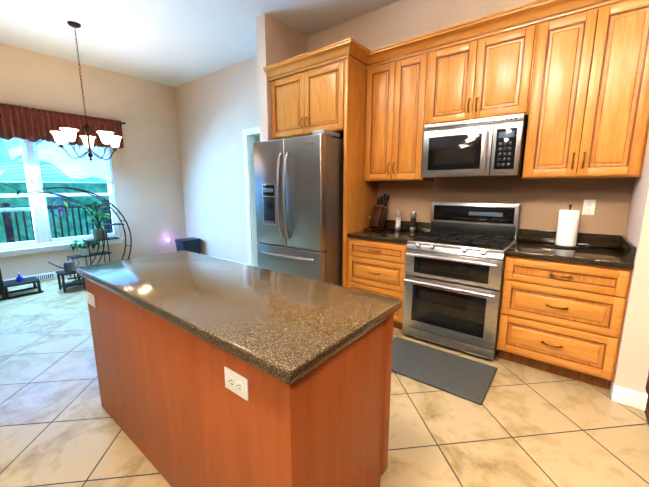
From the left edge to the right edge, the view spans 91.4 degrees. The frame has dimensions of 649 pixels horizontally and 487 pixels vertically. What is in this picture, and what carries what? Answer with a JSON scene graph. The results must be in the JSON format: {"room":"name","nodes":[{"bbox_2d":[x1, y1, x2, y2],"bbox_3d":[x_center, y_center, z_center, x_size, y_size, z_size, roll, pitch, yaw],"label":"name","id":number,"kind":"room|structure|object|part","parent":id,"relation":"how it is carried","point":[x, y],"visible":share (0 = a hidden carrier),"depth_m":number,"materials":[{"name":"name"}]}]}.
{"room":"kitchen","nodes":[
{"label":"kitchen","id":0,"kind":"room"},
{"bbox_2d":[0,43,186,279],"bbox_3d":[-5.085,-0.870,3.511,0.120,3.250,7.200,8,13,37],"label":"wall","id":1,"kind":"structure","parent":0,"point":[147,172],"depth_m":5.46,"materials":[{"name":"beige paint"}]},
{"bbox_2d":[3,272,76,280],"bbox_3d":[-5.030,0.684,3.739,0.019,0.110,7.200,8,13,37],"label":"baseboard","id":2,"kind":"structure","parent":1,"relation":"attached to","point":[55,274],"depth_m":4.82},
{"bbox_2d":[0,138,123,256],"bbox_3d":[-4.195,-0.708,4.624,0.145,1.688,2.100,8,13,37],"label":"window","id":3,"kind":"structure","parent":1,"relation":"in","point":[44,241],"depth_m":4.67,"materials":[{"name":"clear glass"}]},
{"bbox_2d":[0,138,112,182],"bbox_3d":[-4.164,-1.205,4.513,0.036,0.666,1.980,8,13,37],"label":"window blinds","id":4,"kind":"object","parent":3,"relation":"attached to","point":[45,165],"visible":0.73,"depth_m":4.68,"materials":[{"name":"white plastic"}]},
{"bbox_2d":[0,103,125,148],"bbox_3d":[-4.119,-1.647,4.406,0.149,0.468,2.470,8,13,37],"label":"valance curtain","id":5,"kind":"object","parent":1,"relation":"attached to","point":[31,124],"visible":0.67,"depth_m":4.52,"materials":[{"name":"fabric"}]},
{"bbox_2d":[0,0,400,86],"bbox_3d":[-0.112,-2.187,1.316,10.340,0.100,10.520,8,13,37],"label":"ceiling","id":6,"kind":"structure","parent":0,"point":[174,43],"depth_m":3.78,"materials":[{"name":"paint"}]},
{"bbox_2d":[50,21,121,160],"bbox_3d":[-2.891,-1.793,3.830,0.727,1.540,0.706,8,13,37],"label":"pendant chandelier","id":7,"kind":"object","parent":6,"relation":"hanging from","point":[69,136],"visible":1,"depth_m":3.80,"materials":[{"name":"white glass"}]},
{"bbox_2d":[255,135,259,141],"bbox_3d":[-0.876,-1.354,6.284,0.100,3.250,2.180,8,13,37],"label":"wall","id":8,"kind":"structure","parent":0,"point":[257,138],"depth_m":5.68,"materials":[{"name":"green paint"}]},
{"bbox_2d":[256,13,306,140],"bbox_3d":[-0.493,-0.962,4.037,0.145,3.250,0.700,8,13,37],"label":"wall","id":9,"kind":"structure","parent":0,"point":[277,40],"depth_m":3.63,"materials":[{"name":"beige paint"}]},
{"bbox_2d":[0,275,648,486],"bbox_3d":[-2.311,1.101,1.961,6.790,0.100,7.920,8,13,37],"label":"floor","id":10,"kind":"structure","parent":0,"point":[524,426],"depth_m":1.85,"materials":[{"name":"beige tile"}]},
{"bbox_2d":[0,182,71,299],"bbox_3d":[-4.281,0.005,3.729,0.677,1.447,2.212,8,13,37],"label":"plant stand","id":11,"kind":"object","parent":10,"relation":"on","point":[17,281],"visible":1,"depth_m":4.13,"materials":[{"name":"black metal"}]},
{"bbox_2d":[16,271,23,281],"bbox_3d":[-4.002,0.430,4.154,0.068,0.126,0.068,8,13,37],"label":"bottle","id":12,"kind":"object","parent":11,"relation":"on","point":[19,279],"depth_m":4.14,"materials":[{"name":"blue glass"}]},
{"bbox_2d":[28,272,54,280],"bbox_3d":[-4.227,0.507,4.733,0.010,0.093,0.300,8,13,37],"label":"floor vent","id":13,"kind":"object","parent":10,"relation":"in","point":[40,277],"visible":0.73,"depth_m":4.76,"materials":[{"name":"white metal"}]},
{"bbox_2d":[56,270,85,292],"bbox_3d":[-3.477,0.500,4.355,0.260,0.260,0.260,8,13,37],"label":"stool","id":14,"kind":"object","parent":10,"relation":"on","point":[62,274],"visible":0.75,"depth_m":4.32,"materials":[{"name":"metal"}]},
{"bbox_2d":[48,259,79,271],"bbox_3d":[-3.511,0.292,4.274,0.130,0.177,0.342,8,13,37],"label":"watering can","id":15,"kind":"object","parent":14,"relation":"on","point":[69,266],"visible":0.98,"depth_m":4.27,"materials":[{"name":"grey metal"}]},
{"bbox_2d":[36,187,131,281],"bbox_3d":[-3.634,-0.170,4.900,0.622,1.388,1.066,8,13,37],"label":"plant stand","id":16,"kind":"object","parent":10,"relation":"on","point":[98,234],"visible":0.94,"depth_m":4.88,"materials":[{"name":"black metal"}]},
{"bbox_3d":[-3.673,0.123,4.857,0.159,0.110,0.159,8,13,37],"label":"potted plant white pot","id":17,"kind":"part","parent":16,"relation":"part of","materials":[{"name":"ceramic"}]},
{"bbox_3d":[-3.538,-0.144,4.987,0.223,0.150,0.223,8,13,37],"label":"potted plant grey pot","id":18,"kind":"part","parent":16,"relation":"part of","materials":[{"name":"ceramic"}]},
{"bbox_2d":[175,237,200,253],"bbox_3d":[-2.572,0.125,6.007,0.300,0.429,0.360,8,13,37],"label":"waste bin","id":19,"kind":"object","parent":10,"relation":"on","point":[191,244],"visible":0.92,"depth_m":5.90,"materials":[{"name":"plastic"}]},
{"bbox_2d":[79,274,393,486],"bbox_3d":[-0.555,0.653,1.694,1.700,0.874,0.685,8,13,37],"label":"kitchen island","id":20,"kind":"object","parent":10,"relation":"on","point":[214,372],"depth_m":1.19,"materials":[{"name":"brown wood"}]},
{"bbox_2d":[76,250,401,389],"bbox_3d":[-0.571,0.206,1.595,1.752,0.039,0.671,8,13,37],"label":"island countertop","id":21,"kind":"structure","parent":20,"relation":"on","point":[285,327],"depth_m":1.26,"materials":[{"name":"brown stone"}]},
{"bbox_2d":[253,133,343,285],"bbox_3d":[-0.148,-0.192,3.635,0.950,1.872,0.986,8,13,37],"label":"refrigerator","id":22,"kind":"object","parent":10,"relation":"on","point":[299,200],"visible":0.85,"depth_m":3.18,"materials":[{"name":"silver metal"}]},
{"bbox_2d":[312,130,339,137],"bbox_3d":[0.019,-1.075,3.121,0.150,0.042,0.260,8,13,37],"label":"box","id":23,"kind":"object","parent":22,"relation":"on","point":[335,134],"visible":0.46,"depth_m":3.05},
{"bbox_2d":[342,58,377,287],"bbox_3d":[0.403,-0.508,3.431,0.039,2.565,0.652,8,13,37],"label":"end panel","id":24,"kind":"object","parent":10,"relation":"on","point":[360,196],"visible":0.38,"depth_m":3.22,"materials":[{"name":"brown wood"}]},
{"bbox_2d":[348,237,406,329],"bbox_3d":[0.674,0.363,3.357,0.657,0.874,0.670,8,13,37],"label":"base cabinet","id":25,"kind":"object","parent":10,"relation":"on","point":[376,267],"visible":0.6,"depth_m":3.08,"materials":[{"name":"brown wood"}]},
{"bbox_2d":[347,220,430,243],"bbox_3d":[0.684,-0.140,3.282,0.657,0.139,0.637,8,13,37],"label":"countertop","id":26,"kind":"structure","parent":25,"relation":"on","point":[389,233],"depth_m":3.25,"materials":[{"name":"stone"}]},
{"bbox_2d":[363,193,388,230],"bbox_3d":[0.579,-0.353,3.501,0.316,0.405,0.120,-9,14,-43],"label":"knife block","id":27,"kind":"object","parent":26,"relation":"on","point":[378,217],"visible":1,"depth_m":3.50,"materials":[{"name":"brown wood"}]},
{"bbox_2d":[395,211,400,230],"bbox_3d":[0.799,-0.245,3.438,0.060,0.214,0.060,8,13,37],"label":"salt grinder","id":28,"kind":"object","parent":26,"relation":"on","point":[398,221],"visible":1,"depth_m":3.42,"materials":[{"name":"silver metal"}]},
{"bbox_2d":[410,212,416,231],"bbox_3d":[0.933,-0.227,3.335,0.060,0.214,0.060,8,13,37],"label":"pepper grinder","id":29,"kind":"object","parent":26,"relation":"on","point":[413,222],"visible":1,"depth_m":3.31,"materials":[{"name":"silver metal"}]},
{"bbox_2d":[391,337,496,404],"bbox_3d":[0.835,0.950,2.482,0.840,0.018,0.525,8,13,37],"label":"kitchen mat","id":30,"kind":"object","parent":10,"relation":"on","point":[463,377],"visible":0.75,"depth_m":2.40,"materials":[{"name":"grey rubber"}]},
{"bbox_2d":[402,202,519,359],"bbox_3d":[1.201,0.269,2.846,0.766,1.235,0.723,8,13,37],"label":"gas range","id":31,"kind":"object","parent":10,"relation":"on","point":[454,268],"visible":0.96,"depth_m":2.67,"materials":[{"name":"silver metal"}]},
{"bbox_2d":[496,255,631,389],"bbox_3d":[1.816,0.517,2.477,0.696,0.874,0.670,8,13,37],"label":"base cabinet","id":32,"kind":"object","parent":10,"relation":"on","point":[563,319],"visible":1,"depth_m":2.22,"materials":[{"name":"brown wood"}]},
{"bbox_2d":[505,229,635,268],"bbox_3d":[1.826,0.013,2.402,0.696,0.139,0.637,8,13,37],"label":"countertop","id":33,"kind":"structure","parent":32,"relation":"on","point":[615,251],"depth_m":2.36,"materials":[{"name":"stone"}]},
{"bbox_2d":[553,204,580,248],"bbox_3d":[1.899,-0.137,2.474,0.160,0.333,0.160,8,13,37],"label":"paper towel holder","id":34,"kind":"object","parent":33,"relation":"on","point":[567,228],"visible":0.98,"depth_m":2.43,"materials":[{"name":"white paper"}]},
{"bbox_2d":[175,0,633,263],"bbox_3d":[-0.215,-1.014,4.335,6.760,3.250,0.122,8,13,37],"label":"wall","id":35,"kind":"structure","parent":0,"point":[217,113],"depth_m":3.59,"materials":[{"name":"beige paint"}]},
{"bbox_2d":[200,253,248,264],"bbox_3d":[-2.033,0.303,5.923,1.950,0.110,0.015,8,13,37],"label":"baseboard","id":36,"kind":"structure","parent":35,"relation":"attached to","point":[200,253],"depth_m":5.70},
{"bbox_2d":[243,127,259,266],"bbox_3d":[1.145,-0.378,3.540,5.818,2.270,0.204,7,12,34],"label":"door frame","id":37,"kind":"structure","parent":35,"relation":"attached to","point":[248,139],"depth_m":5.08,"materials":[{"name":"white wood"}]},
{"bbox_2d":[271,60,344,139],"bbox_3d":[-0.027,-1.515,3.576,1.024,0.631,0.684,8,13,37],"label":"upper cabinet","id":38,"kind":"object","parent":35,"relation":"attached to","point":[306,103],"visible":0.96,"depth_m":3.30,"materials":[{"name":"brown wood"}]},
{"bbox_2d":[365,53,433,181],"bbox_3d":[0.760,-1.204,3.212,0.637,1.120,0.364,8,13,37],"label":"upper cabinet","id":39,"kind":"object","parent":35,"relation":"attached to","point":[396,105],"visible":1,"depth_m":3.08,"materials":[{"name":"brown wood"}]},
{"bbox_2d":[426,24,537,124],"bbox_3d":[1.330,-1.367,2.730,0.808,0.631,0.364,8,13,37],"label":"upper cabinet","id":40,"kind":"object","parent":35,"relation":"attached to","point":[490,76],"visible":0.96,"depth_m":2.58,"materials":[{"name":"brown wood"}]},
{"bbox_2d":[422,113,527,177],"bbox_3d":[1.304,-0.820,2.790,0.766,0.460,0.453,8,13,37],"label":"microwave","id":41,"kind":"object","parent":40,"relation":"attached to","point":[485,147],"visible":1,"depth_m":2.62,"materials":[{"name":"silver metal"}]},
{"bbox_2d":[522,0,648,179],"bbox_3d":[1.917,-1.048,2.320,0.678,1.120,0.364,8,13,37],"label":"upper cabinet","id":42,"kind":"object","parent":35,"relation":"attached to","point":[588,117],"visible":1,"depth_m":2.20,"materials":[{"name":"brown wood"}]},
{"bbox_2d":[582,200,595,214],"bbox_3d":[2.112,-0.290,2.530,0.074,0.120,0.008,8,13,37],"label":"outlet back splash","id":43,"kind":"object","parent":35,"relation":"attached to","point":[588,207],"visible":1,"depth_m":2.53,"materials":[{"name":"white plastic"}]},
{"bbox_2d":[263,0,624,80],"bbox_3d":[0.714,-1.745,2.710,3.193,0.118,0.440,8,13,37],"label":"crown molding","id":44,"kind":"structure","parent":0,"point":[526,15],"depth_m":2.71,"materials":[{"name":"brown wood"}]},
{"bbox_2d":[610,129,648,398],"bbox_3d":[2.148,-0.610,2.019,0.140,3.250,0.670,8,13,37],"label":"wall","id":45,"kind":"structure","parent":0,"point":[632,368],"depth_m":1.97,"materials":[{"name":"beige paint"}]},
{"bbox_2d":[633,388,647,410],"bbox_3d":[2.288,0.928,2.343,0.017,0.110,0.955,8,13,37],"label":"baseboard","id":46,"kind":"structure","parent":45,"relation":"attached to","point":[641,398],"depth_m":1.98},
{"bbox_2d":[644,373,648,425],"bbox_3d":[2.554,1.470,-0.163,3.570,0.104,10.520,8,13,37],"label":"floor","id":47,"kind":"structure","parent":0,"point":[646,412],"depth_m":2.05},
{"label":"outside","id":48,"kind":"structure","parent":0,"visible":0},
{"bbox_2d":[0,138,112,243],"bbox_3d":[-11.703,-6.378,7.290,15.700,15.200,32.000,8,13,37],"label":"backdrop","id":49,"kind":"structure","parent":48,"point":[61,222],"depth_m":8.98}
]}

